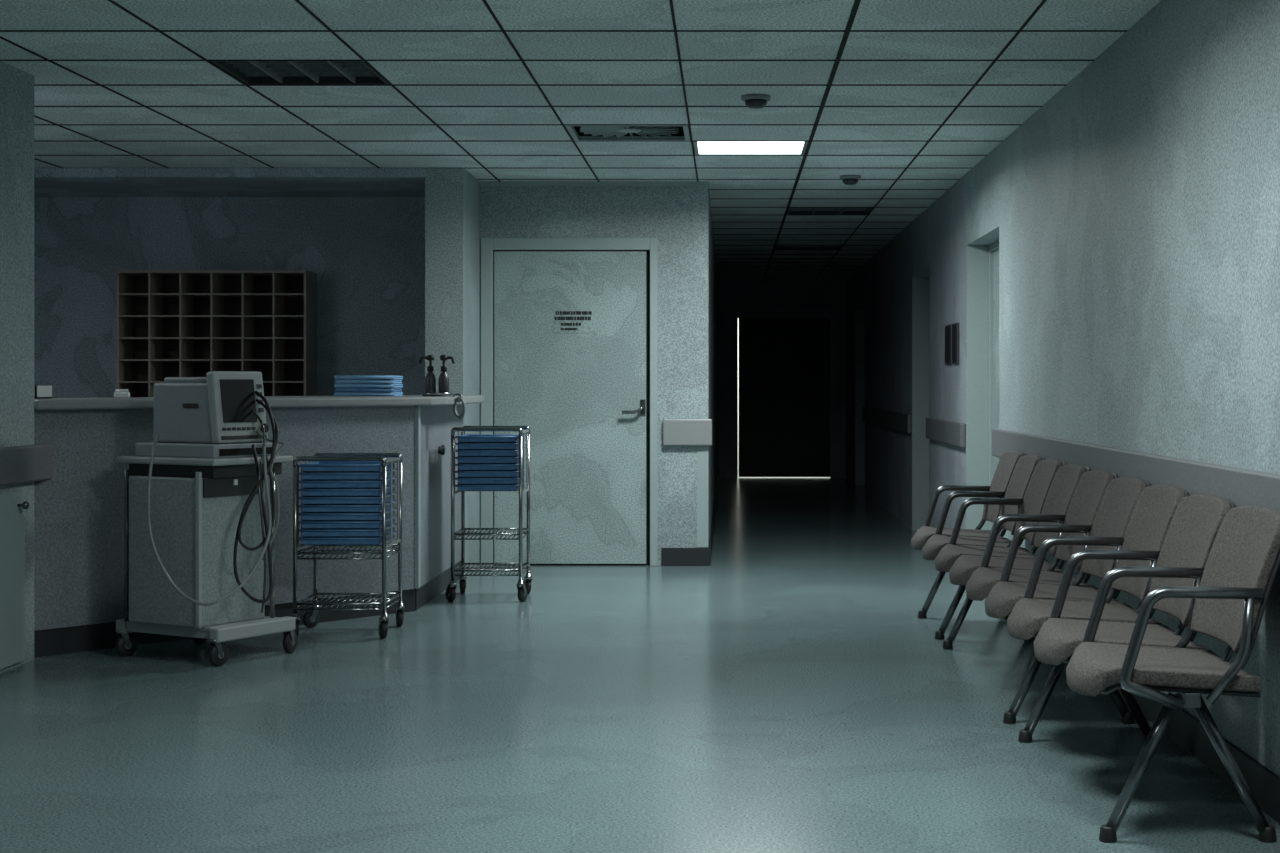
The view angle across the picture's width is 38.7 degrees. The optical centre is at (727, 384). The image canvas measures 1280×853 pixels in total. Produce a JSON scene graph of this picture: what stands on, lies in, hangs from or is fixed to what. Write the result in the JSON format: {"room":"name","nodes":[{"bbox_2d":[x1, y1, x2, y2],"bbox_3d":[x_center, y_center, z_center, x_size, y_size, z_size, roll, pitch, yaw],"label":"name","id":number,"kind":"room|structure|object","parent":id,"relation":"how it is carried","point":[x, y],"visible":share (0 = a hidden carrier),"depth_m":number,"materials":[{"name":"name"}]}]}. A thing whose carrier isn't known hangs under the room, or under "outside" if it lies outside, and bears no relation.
{"room":"hospital interior","nodes":[
{"label":"hospital interior","id":0,"kind":"room"},
{"bbox_2d":[0,61,33,672],"bbox_3d":[-3.110,-0.085,2.675,0.160,2.570,10.550,0,0,0],"label":"wall","id":1,"kind":"structure","parent":0,"point":[16,85],"depth_m":7.77,"materials":[{"name":"paint"}]},
{"bbox_2d":[0,490,28,669],"bbox_3d":[-2.998,0.815,7.200,0.062,0.730,1.200,0,0,0],"label":"door","id":2,"kind":"structure","parent":1,"relation":"in","point":[13,504],"depth_m":7.66,"materials":[{"name":"paint"}]},
{"bbox_2d":[0,444,51,485],"bbox_3d":[-3.007,0.338,2.775,0.044,0.155,10.550,0,0,0],"label":"rail","id":3,"kind":"object","parent":1,"relation":"attached to","point":[27,463],"visible":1,"depth_m":7.73,"materials":[{"name":"grey plastic"}]},
{"bbox_2d":[34,197,424,397],"bbox_3d":[-3.350,-0.085,12.560,3.500,2.570,0.120,0,0,0],"label":"wall","id":4,"kind":"structure","parent":0,"point":[366,254],"depth_m":12.50,"materials":[{"name":"paint"}]},
{"bbox_2d":[34,168,424,196],"bbox_3d":[-3.415,-1.319,11.900,3.070,0.058,1.200,0,0,0],"label":"wall header","id":5,"kind":"structure","parent":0,"point":[48,182],"depth_m":11.59,"materials":[{"name":"paint"}]},
{"bbox_2d":[425,168,479,574],"bbox_3d":[-1.762,-0.085,11.755,0.235,2.570,0.910,0,0,0],"label":"wall pier","id":6,"kind":"object","parent":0,"point":[452,195],"visible":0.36,"depth_m":11.30,"materials":[{"name":"paint"}]},
{"bbox_2d":[0,0,1160,280],"bbox_3d":[-1.600,-1.448,11.851,7.000,0.205,28.902,0,0,0],"label":"ceiling","id":7,"kind":"structure","parent":0,"point":[906,97],"depth_m":8.18,"materials":[{"name":"tile"}]},
{"bbox_2d":[212,61,387,83],"bbox_3d":[-1.837,-1.405,7.867,0.635,0.110,0.605,0,0,0],"label":"ceiling light","id":8,"kind":"object","parent":7,"relation":"attached to","point":[250,72],"visible":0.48,"depth_m":7.97,"materials":[{"name":"metal"}]},
{"bbox_2d":[565,125,689,140],"bbox_3d":[-0.527,-1.388,9.742,0.639,0.084,0.609,0,0,0],"label":"ceiling vent","id":9,"kind":"object","parent":7,"relation":"in","point":[608,132],"visible":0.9,"depth_m":9.79,"materials":[{"name":"metal"}]},
{"bbox_2d":[693,142,807,154],"bbox_3d":[0.128,-1.364,10.367,0.639,0.032,0.609,0,0,0],"label":"recessed light","id":10,"kind":"object","parent":7,"relation":"in","point":[701,148],"visible":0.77,"depth_m":10.44,"materials":[{"name":"paint"}]},
{"bbox_2d":[741,94,769,108],"bbox_3d":[0.130,-1.321,8.500,0.136,0.058,0.136,0,0,0],"label":"smoke detector","id":11,"kind":"object","parent":7,"relation":"attached to","point":[753,101],"visible":1,"depth_m":8.46,"materials":[{"name":"plastic"}]},
{"bbox_2d":[787,208,871,214],"bbox_3d":[0.782,-1.405,14.117,0.635,0.110,0.605,0,0,0],"label":"ceiling light","id":12,"kind":"object","parent":7,"relation":"attached to","point":[792,211],"visible":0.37,"depth_m":14.41,"materials":[{"name":"metal"}]},
{"bbox_2d":[840,175,860,184],"bbox_3d":[0.790,-1.321,11.750,0.136,0.058,0.136,0,0,0],"label":"smoke detector","id":13,"kind":"object","parent":7,"relation":"attached to","point":[847,179],"visible":1,"depth_m":11.71,"materials":[{"name":"plastic"}]},
{"bbox_2d":[480,183,708,565],"bbox_3d":[-0.887,-0.085,12.140,1.515,2.570,0.140,0,0,0],"label":"wall","id":14,"kind":"structure","parent":0,"point":[678,216],"depth_m":12.07,"materials":[{"name":"paint"}]},
{"bbox_2d":[481,238,657,565],"bbox_3d":[-1.052,0.113,12.104,1.171,2.175,0.192,0,0,0],"label":"door","id":15,"kind":"structure","parent":14,"relation":"in","point":[588,402],"depth_m":12.08,"materials":[{"name":"paint"}]},
{"bbox_2d":[554,310,592,332],"bbox_3d":[-1.025,-0.422,12.079,0.260,0.155,0.006,0,0,0],"label":"door sign","id":16,"kind":"object","parent":15,"relation":"attached to","point":[565,321],"visible":1,"depth_m":12.08,"materials":[{"name":"paint"}]},
{"bbox_2d":[480,181,707,185],"bbox_3d":[-0.887,-1.334,12.062,1.515,0.028,0.014,0,0,0],"label":"trim","id":17,"kind":"structure","parent":14,"relation":"attached to","point":[482,183],"depth_m":12.05,"materials":[{"name":"paint"}]},
{"bbox_2d":[662,548,708,565],"bbox_3d":[-0.284,1.140,12.062,0.312,0.120,0.013,0,0,0],"label":"baseboard","id":18,"kind":"structure","parent":14,"relation":"attached to","point":[670,556],"depth_m":12.05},
{"bbox_2d":[663,419,711,445],"bbox_3d":[-0.268,0.312,12.044,0.325,0.175,0.049,0,0,0],"label":"rail","id":19,"kind":"object","parent":14,"relation":"attached to","point":[676,432],"visible":1,"depth_m":12.02,"materials":[{"name":"grey plastic"}]},
{"bbox_2d":[697,446,707,546],"bbox_3d":[-0.168,0.738,12.066,0.074,0.675,0.007,0,0,0],"label":"guard","id":20,"kind":"object","parent":14,"relation":"attached to","point":[702,451],"visible":1,"depth_m":12.06,"materials":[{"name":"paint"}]},
{"bbox_2d":[0,469,1279,852],"bbox_3d":[-1.600,1.250,11.800,7.000,0.100,28.800,0,0,0],"label":"floor","id":21,"kind":"structure","parent":0,"point":[789,692],"depth_m":6.32,"materials":[{"name":"plastic"}]},
{"bbox_2d":[115,442,297,665],"bbox_3d":[-2.311,0.727,8.089,0.625,0.944,0.560,0,0,30],"label":"trolley","id":22,"kind":"object","parent":21,"relation":"on","point":[199,493],"visible":0.94,"depth_m":7.88,"materials":[{"name":"silver metal"}]},
{"bbox_2d":[116,455,292,465],"bbox_3d":[-2.325,0.330,8.089,0.600,0.030,0.480,0,0,30],"label":"tray","id":23,"kind":"object","parent":22,"relation":"on","point":[138,460],"depth_m":7.89,"materials":[{"name":"grey plastic"}]},
{"bbox_2d":[147,436,271,605],"bbox_3d":[-2.231,0.568,7.716,0.540,0.698,0.312,0,0,7],"label":"hose","id":24,"kind":"object","parent":22,"relation":"hanging from","point":[244,582],"visible":1,"depth_m":7.66,"materials":[{"name":"grey rubber"}]},
{"bbox_2d":[154,371,268,443],"bbox_3d":[-2.283,0.097,8.048,0.433,0.315,0.300,0,0,30],"label":"monitor","id":25,"kind":"object","parent":22,"relation":"on","point":[215,408],"visible":0.93,"depth_m":7.94,"materials":[{"name":"grey plastic"}]},
{"bbox_2d":[233,391,275,602],"bbox_3d":[-2.034,0.480,7.893,0.151,0.911,0.286,0,0,0],"label":"cable","id":26,"kind":"object","parent":25,"relation":"hanging from","point":[261,396],"visible":0.97,"depth_m":7.85,"materials":[{"name":"black rubber"}]},
{"bbox_2d":[238,399,277,550],"bbox_3d":[-2.020,0.383,7.889,0.135,0.646,0.292,0,0,0],"label":"cable","id":27,"kind":"object","parent":25,"relation":"hanging from","point":[261,544],"visible":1,"depth_m":7.83,"materials":[{"name":"black rubber"}]},
{"bbox_2d":[252,409,265,612],"bbox_3d":[-2.036,0.544,7.915,0.044,0.878,0.227,0,0,-23],"label":"cable","id":28,"kind":"object","parent":25,"relation":"hanging from","point":[253,411],"visible":0.97,"depth_m":7.82,"materials":[{"name":"rubber"}]},
{"bbox_2d":[256,431,284,559],"bbox_3d":[-2.016,0.483,7.939,0.178,0.562,0.070,0,0,33],"label":"cable","id":29,"kind":"object","parent":25,"relation":"hanging from","point":[257,432],"visible":0.93,"depth_m":7.91,"materials":[{"name":"black rubber"}]},
{"bbox_2d":[34,404,462,657],"bbox_3d":[-2.083,0.655,9.525,0.718,1.090,3.604,0,0,23],"label":"reception desk","id":30,"kind":"object","parent":21,"relation":"on","point":[79,511],"depth_m":8.98,"materials":[{"name":"paint"}]},
{"bbox_2d":[34,395,483,409],"bbox_3d":[-2.246,0.086,9.600,1.174,0.047,3.643,0,0,25],"label":"countertop","id":31,"kind":"structure","parent":30,"relation":"on","point":[405,400],"depth_m":9.07,"materials":[{"name":"grey laminate"}]},
{"bbox_2d":[34,386,51,398],"bbox_3d":[-3.202,0.033,8.365,0.120,0.060,0.190,0,0,0],"label":"paper tray","id":32,"kind":"object","parent":31,"relation":"on","point":[40,392],"visible":0.48,"depth_m":8.35,"materials":[{"name":"white paper"}]},
{"bbox_2d":[114,389,129,397],"bbox_3d":[-2.963,0.042,8.900,0.070,0.042,0.040,0,0,0],"label":"tape dispenser","id":33,"kind":"object","parent":31,"relation":"on","point":[119,393],"visible":1,"depth_m":8.88,"materials":[{"name":"white plastic"}]},
{"bbox_2d":[334,392,402,395],"bbox_3d":[-2.032,0.052,10.296,0.340,0.022,0.268,0,0,0],"label":"folded cloth","id":34,"kind":"object","parent":31,"relation":"on","point":[335,393],"visible":0.96,"depth_m":10.16,"materials":[{"name":"blue fabric"}]},
{"bbox_2d":[335,388,401,391],"bbox_3d":[-2.032,0.029,10.296,0.328,0.022,0.268,0,0,0],"label":"folded cloth","id":35,"kind":"object","parent":34,"relation":"on","point":[336,389],"visible":1,"depth_m":10.17,"materials":[{"name":"blue fabric"}]},
{"bbox_2d":[334,384,402,387],"bbox_3d":[-2.032,0.005,10.296,0.340,0.022,0.268,0,0,0],"label":"folded cloth","id":36,"kind":"object","parent":35,"relation":"on","point":[335,385],"visible":0.99,"depth_m":10.17,"materials":[{"name":"blue fabric"}]},
{"bbox_2d":[335,380,401,383],"bbox_3d":[-2.032,-0.018,10.296,0.328,0.022,0.268,0,0,0],"label":"folded cloth","id":37,"kind":"object","parent":36,"relation":"on","point":[336,381],"visible":0.98,"depth_m":10.16,"materials":[{"name":"blue fabric"}]},
{"bbox_2d":[334,376,402,379],"bbox_3d":[-2.032,-0.042,10.296,0.340,0.022,0.268,0,0,0],"label":"folded cloth","id":38,"kind":"object","parent":37,"relation":"on","point":[335,377],"visible":1,"depth_m":10.16,"materials":[{"name":"blue fabric"}]},
{"bbox_2d":[421,393,452,395],"bbox_3d":[-1.607,0.053,10.050,0.176,0.020,0.176,0,0,0],"label":"round tray","id":39,"kind":"object","parent":31,"relation":"on","point":[422,394],"visible":0.93,"depth_m":9.98,"materials":[{"name":"silver metal"}]},
{"bbox_2d":[419,355,435,392],"bbox_3d":[-1.659,-0.057,10.050,0.093,0.220,0.059,0,0,0],"label":"pump bottle","id":40,"kind":"object","parent":39,"relation":"on","point":[430,380],"visible":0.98,"depth_m":10.03,"materials":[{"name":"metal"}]},
{"bbox_2d":[438,355,454,392],"bbox_3d":[-1.553,-0.057,10.050,0.093,0.220,0.059,0,0,0],"label":"pump bottle","id":41,"kind":"object","parent":39,"relation":"on","point":[443,381],"visible":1,"depth_m":10.03,"materials":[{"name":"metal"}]},
{"bbox_2d":[453,393,465,418],"bbox_3d":[-1.480,0.116,9.986,0.099,0.141,0.043,0,0,39],"label":"coil","id":42,"kind":"object","parent":31,"relation":"hanging from","point":[458,399],"visible":1,"depth_m":9.98,"materials":[{"name":"silver metal"}]},
{"bbox_2d":[292,453,404,637],"bbox_3d":[-1.849,0.768,8.832,0.498,0.863,0.512,0,0,0],"label":"trolley","id":43,"kind":"object","parent":21,"relation":"on","point":[311,617],"visible":0.9,"depth_m":8.67,"materials":[{"name":"silver metal"}]},
{"bbox_2d":[298,477,395,487],"bbox_3d":[-1.835,0.470,8.809,0.394,0.036,0.405,0,0,0],"label":"tray","id":44,"kind":"object","parent":43,"relation":"in","point":[304,483],"visible":0.78,"depth_m":8.61,"materials":[{"name":"plastic"}]},
{"bbox_2d":[298,516,395,528],"bbox_3d":[-1.835,0.663,8.809,0.394,0.036,0.405,0,0,0],"label":"tray","id":45,"kind":"object","parent":43,"relation":"in","point":[304,524],"visible":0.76,"depth_m":8.61,"materials":[{"name":"plastic"}]},
{"bbox_2d":[298,469,396,479],"bbox_3d":[-1.835,0.432,8.809,0.394,0.036,0.405,0,0,0],"label":"tray","id":46,"kind":"object","parent":43,"relation":"in","point":[304,475],"visible":0.77,"depth_m":8.61,"materials":[{"name":"plastic"}]},
{"bbox_2d":[298,492,396,503],"bbox_3d":[-1.835,0.547,8.809,0.394,0.036,0.405,0,0,0],"label":"tray","id":47,"kind":"object","parent":43,"relation":"in","point":[304,499],"visible":0.75,"depth_m":8.61,"materials":[{"name":"plastic"}]},
{"bbox_2d":[298,508,396,520],"bbox_3d":[-1.835,0.624,8.809,0.394,0.036,0.405,0,0,0],"label":"tray","id":48,"kind":"object","parent":43,"relation":"in","point":[304,516],"visible":0.75,"depth_m":8.61,"materials":[{"name":"plastic"}]},
{"bbox_2d":[298,531,396,544],"bbox_3d":[-1.835,0.740,8.809,0.394,0.036,0.405,0,0,0],"label":"tray","id":49,"kind":"object","parent":43,"relation":"in","point":[304,540],"visible":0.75,"depth_m":8.61,"materials":[{"name":"plastic"}]},
{"bbox_2d":[298,461,396,471],"bbox_3d":[-1.835,0.393,8.809,0.394,0.036,0.405,0,0,0],"label":"tray","id":50,"kind":"object","parent":43,"relation":"in","point":[318,466],"visible":0.98,"depth_m":8.61,"materials":[{"name":"plastic"}]},
{"bbox_2d":[298,500,396,512],"bbox_3d":[-1.835,0.586,8.809,0.394,0.036,0.405,0,0,0],"label":"tray","id":51,"kind":"object","parent":43,"relation":"in","point":[305,508],"visible":0.76,"depth_m":8.61,"materials":[{"name":"plastic"}]},
{"bbox_2d":[298,484,396,495],"bbox_3d":[-1.835,0.509,8.809,0.394,0.036,0.405,0,0,0],"label":"tray","id":52,"kind":"object","parent":43,"relation":"in","point":[304,491],"visible":0.78,"depth_m":8.61,"materials":[{"name":"plastic"}]},
{"bbox_2d":[298,523,396,536],"bbox_3d":[-1.835,0.701,8.809,0.394,0.036,0.405,0,0,0],"label":"tray","id":53,"kind":"object","parent":43,"relation":"in","point":[304,532],"visible":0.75,"depth_m":8.61,"materials":[{"name":"plastic"}]},
{"bbox_2d":[297,593,400,609],"bbox_3d":[-1.835,1.047,8.810,0.432,0.036,0.432,0,0,0],"label":"wire shelf","id":54,"kind":"object","parent":43,"relation":"attached to","point":[315,596],"depth_m":8.76,"materials":[{"name":"silver metal"}]},
{"bbox_2d":[297,544,400,559],"bbox_3d":[-1.835,0.807,8.810,0.432,0.036,0.432,0,0,0],"label":"wire shelf","id":55,"kind":"object","parent":43,"relation":"attached to","point":[314,552],"depth_m":8.63,"materials":[{"name":"silver metal"}]},
{"bbox_2d":[445,426,532,601],"bbox_3d":[-1.340,0.717,10.268,0.454,0.966,0.484,0,0,0],"label":"trolley","id":56,"kind":"object","parent":21,"relation":"on","point":[524,587],"visible":0.98,"depth_m":10.05,"materials":[{"name":"silver metal"}]},
{"bbox_2d":[455,483,518,490],"bbox_3d":[-1.333,0.570,10.244,0.349,0.036,0.375,0,0,0],"label":"tray","id":57,"kind":"object","parent":56,"relation":"in","point":[461,487],"visible":0.62,"depth_m":10.06,"materials":[{"name":"plastic"}]},
{"bbox_2d":[455,476,518,483],"bbox_3d":[-1.333,0.531,10.244,0.349,0.036,0.375,0,0,0],"label":"tray","id":58,"kind":"object","parent":56,"relation":"in","point":[461,480],"visible":0.63,"depth_m":10.06,"materials":[{"name":"plastic"}]},
{"bbox_2d":[455,456,518,462],"bbox_3d":[-1.333,0.416,10.244,0.349,0.036,0.375,0,0,0],"label":"tray","id":59,"kind":"object","parent":56,"relation":"in","point":[461,459],"visible":0.7,"depth_m":10.06,"materials":[{"name":"plastic"}]},
{"bbox_2d":[455,448,525,455],"bbox_3d":[-1.333,0.377,10.244,0.349,0.036,0.375,0,0,0],"label":"tray","id":60,"kind":"object","parent":56,"relation":"in","point":[461,452],"visible":0.67,"depth_m":10.06,"materials":[{"name":"plastic"}]},
{"bbox_2d":[455,434,525,442],"bbox_3d":[-1.333,0.300,10.244,0.349,0.036,0.375,0,0,0],"label":"tray","id":61,"kind":"object","parent":56,"relation":"in","point":[467,438],"visible":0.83,"depth_m":10.06,"materials":[{"name":"plastic"}]},
{"bbox_2d":[455,468,525,476],"bbox_3d":[-1.333,0.493,10.244,0.349,0.036,0.375,0,0,0],"label":"tray","id":62,"kind":"object","parent":56,"relation":"in","point":[461,473],"visible":0.65,"depth_m":10.06,"materials":[{"name":"plastic"}]},
{"bbox_2d":[455,461,525,469],"bbox_3d":[-1.333,0.454,10.244,0.349,0.036,0.375,0,0,0],"label":"tray","id":63,"kind":"object","parent":56,"relation":"in","point":[461,466],"visible":0.65,"depth_m":10.06,"materials":[{"name":"plastic"}]},
{"bbox_2d":[455,441,525,448],"bbox_3d":[-1.333,0.339,10.244,0.349,0.036,0.375,0,0,0],"label":"tray","id":64,"kind":"object","parent":56,"relation":"in","point":[460,445],"visible":0.6,"depth_m":10.06,"materials":[{"name":"plastic"}]},
{"bbox_2d":[454,563,528,575],"bbox_3d":[-1.333,1.037,10.245,0.387,0.036,0.402,0,0,0],"label":"wire shelf","id":65,"kind":"object","parent":56,"relation":"attached to","point":[462,565],"depth_m":10.13,"materials":[{"name":"silver metal"}]},
{"bbox_2d":[454,528,528,539],"bbox_3d":[-1.333,0.837,10.245,0.387,0.036,0.402,0,0,0],"label":"wire shelf","id":66,"kind":"object","parent":56,"relation":"attached to","point":[520,530],"depth_m":10.05,"materials":[{"name":"silver metal"}]},
{"bbox_2d":[911,451,1044,639],"bbox_3d":[1.209,0.767,8.916,0.568,0.866,1.042,0,0,0],"label":"bench","id":67,"kind":"object","parent":21,"relation":"on","point":[1013,473],"visible":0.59,"depth_m":8.90,"materials":[{"name":"fabric"}]},
{"bbox_2d":[935,459,1149,723],"bbox_3d":[1.209,0.767,7.326,0.568,0.866,2.102,0,0,0],"label":"bench","id":68,"kind":"object","parent":21,"relation":"on","point":[1060,499],"visible":0.77,"depth_m":7.13,"materials":[{"name":"fabric"}]},
{"bbox_2d":[1007,485,1279,842],"bbox_3d":[1.209,0.767,5.465,0.568,0.866,1.585,0,0,0],"label":"bench","id":69,"kind":"object","parent":21,"relation":"on","point":[1207,562],"visible":1,"depth_m":5.12,"materials":[{"name":"fabric"}]},
{"bbox_3d":[-3.300,0.743,12.224,2.800,0.914,0.549,0,0,0],"label":"desk","id":70,"kind":"object","parent":21,"relation":"on","visible":0},
{"bbox_2d":[116,270,316,396],"bbox_3d":[-3.458,-0.241,12.339,1.270,1.053,0.319,0,0,0],"label":"unit","id":71,"kind":"object","parent":70,"relation":"on","point":[170,323],"visible":0.65,"depth_m":12.42,"materials":[{"name":"brown wood"}]},
{"bbox_2d":[119,381,303,382],"bbox_3d":[-3.458,-0.020,12.328,1.248,0.010,0.285,0,0,0],"label":"shelf","id":72,"kind":"object","parent":71,"relation":"attached to","point":[119,381],"depth_m":12.18,"materials":[{"name":"brown wood"}]},
{"bbox_2d":[119,359,303,360],"bbox_3d":[-3.458,-0.167,12.328,1.248,0.010,0.285,0,0,0],"label":"shelf","id":73,"kind":"object","parent":71,"relation":"attached to","point":[119,359],"depth_m":12.18,"materials":[{"name":"brown wood"}]},
{"bbox_2d":[119,337,303,339],"bbox_3d":[-3.458,-0.315,12.328,1.248,0.010,0.285,0,0,0],"label":"shelf","id":74,"kind":"object","parent":71,"relation":"attached to","point":[120,338],"depth_m":12.18,"materials":[{"name":"brown wood"}]},
{"bbox_2d":[119,315,303,317],"bbox_3d":[-3.458,-0.462,12.328,1.248,0.010,0.285,0,0,0],"label":"shelf","id":75,"kind":"object","parent":71,"relation":"attached to","point":[120,316],"depth_m":12.18,"materials":[{"name":"brown wood"}]},
{"bbox_2d":[119,293,303,296],"bbox_3d":[-3.458,-0.609,12.328,1.248,0.010,0.285,0,0,0],"label":"shelf","id":76,"kind":"object","parent":71,"relation":"attached to","point":[120,294],"depth_m":12.18,"materials":[{"name":"brown wood"}]},
{"bbox_2d":[709,193,717,539],"bbox_3d":[-0.205,-0.085,17.855,0.150,2.570,11.290,0,0,0],"label":"wall","id":77,"kind":"structure","parent":0,"point":[713,278],"depth_m":15.27,"materials":[{"name":"paint"}]},
{"bbox_2d":[709,469,718,565],"bbox_3d":[-0.122,1.140,17.780,0.013,0.120,11.420,0,0,0],"label":"baseboard","id":78,"kind":"structure","parent":77,"relation":"attached to","point":[717,481],"depth_m":14.56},
{"bbox_2d":[738,318,738,468],"bbox_3d":[0.650,-0.085,24.850,2.500,2.570,2.700,0,0,0],"label":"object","id":79,"kind":"structure","parent":0,"point":[738,318],"depth_m":26.10,"materials":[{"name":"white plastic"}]},
{"bbox_2d":[718,280,845,477],"bbox_3d":[0.770,-0.085,23.560,2.100,2.570,0.120,0,0,0],"label":"wall","id":80,"kind":"structure","parent":0,"point":[737,299],"depth_m":23.50,"materials":[{"name":"paint"}]},
{"bbox_2d":[739,318,829,476],"bbox_3d":[0.731,0.144,23.510,1.185,2.088,0.080,0,0,0],"label":"door","id":81,"kind":"structure","parent":80,"relation":"in","point":[784,363],"depth_m":23.50,"materials":[{"name":"metal"}]},
{"bbox_2d":[846,0,1279,776],"bbox_3d":[1.670,-0.085,10.450,0.300,2.570,26.100,0,0,0],"label":"wall","id":82,"kind":"structure","parent":0,"point":[1134,216],"depth_m":6.94,"materials":[{"name":"paint"}]},
{"bbox_2d":[855,311,864,484],"bbox_3d":[1.651,0.155,20.975,0.258,2.090,1.550,0,0,0],"label":"door","id":83,"kind":"structure","parent":82,"relation":"in","point":[859,315],"depth_m":21.74,"materials":[{"name":"paint"}]},
{"bbox_2d":[862,407,911,432],"bbox_3d":[1.502,0.323,17.600,0.034,0.155,5.100,0,0,0],"label":"rail","id":84,"kind":"object","parent":82,"relation":"attached to","point":[902,422],"visible":1,"depth_m":16.84,"materials":[{"name":"grey plastic"}]},
{"bbox_2d":[912,277,929,529],"bbox_3d":[1.651,0.155,14.365,0.258,2.090,1.330,0,0,0],"label":"door","id":85,"kind":"structure","parent":82,"relation":"in","point":[920,285],"depth_m":15.02,"materials":[{"name":"paint"}]},
{"bbox_2d":[926,418,965,447],"bbox_3d":[1.502,0.323,12.650,0.034,0.155,2.060,0,0,0],"label":"rail","id":86,"kind":"object","parent":82,"relation":"attached to","point":[948,432],"visible":1,"depth_m":12.37,"materials":[{"name":"grey plastic"}]},
{"bbox_2d":[945,324,951,364],"bbox_3d":[1.510,-0.275,12.450,0.018,0.270,0.340,0,0,0],"label":"notice","id":87,"kind":"object","parent":82,"relation":"attached to","point":[948,329],"visible":0.98,"depth_m":12.39,"materials":[{"name":"metal"}]},
{"bbox_2d":[952,323,958,363],"bbox_3d":[1.510,-0.275,12.075,0.018,0.270,0.250,0,0,0],"label":"notice","id":88,"kind":"object","parent":82,"relation":"attached to","point":[955,327],"visible":1,"depth_m":12.01,"materials":[{"name":"metal"}]},
{"bbox_2d":[967,241,998,529],"bbox_3d":[1.651,0.155,10.900,0.258,2.090,1.400,0,0,0],"label":"door","id":89,"kind":"structure","parent":82,"relation":"in","point":[982,261],"depth_m":11.59,"materials":[{"name":"paint"}]},
{"bbox_2d":[992,429,1279,510],"bbox_3d":[1.502,0.323,3.875,0.034,0.155,12.750,0,0,0],"label":"rail","id":90,"kind":"object","parent":82,"relation":"attached to","point":[1244,487],"visible":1,"depth_m":6.28,"materials":[{"name":"grey plastic"}]},
{"bbox_2d":[1118,689,1279,823],"bbox_3d":[1.512,1.140,3.840,0.013,0.120,12.680,0,0,0],"label":"baseboard","id":91,"kind":"structure","parent":82,"relation":"attached to","point":[1185,729],"depth_m":5.63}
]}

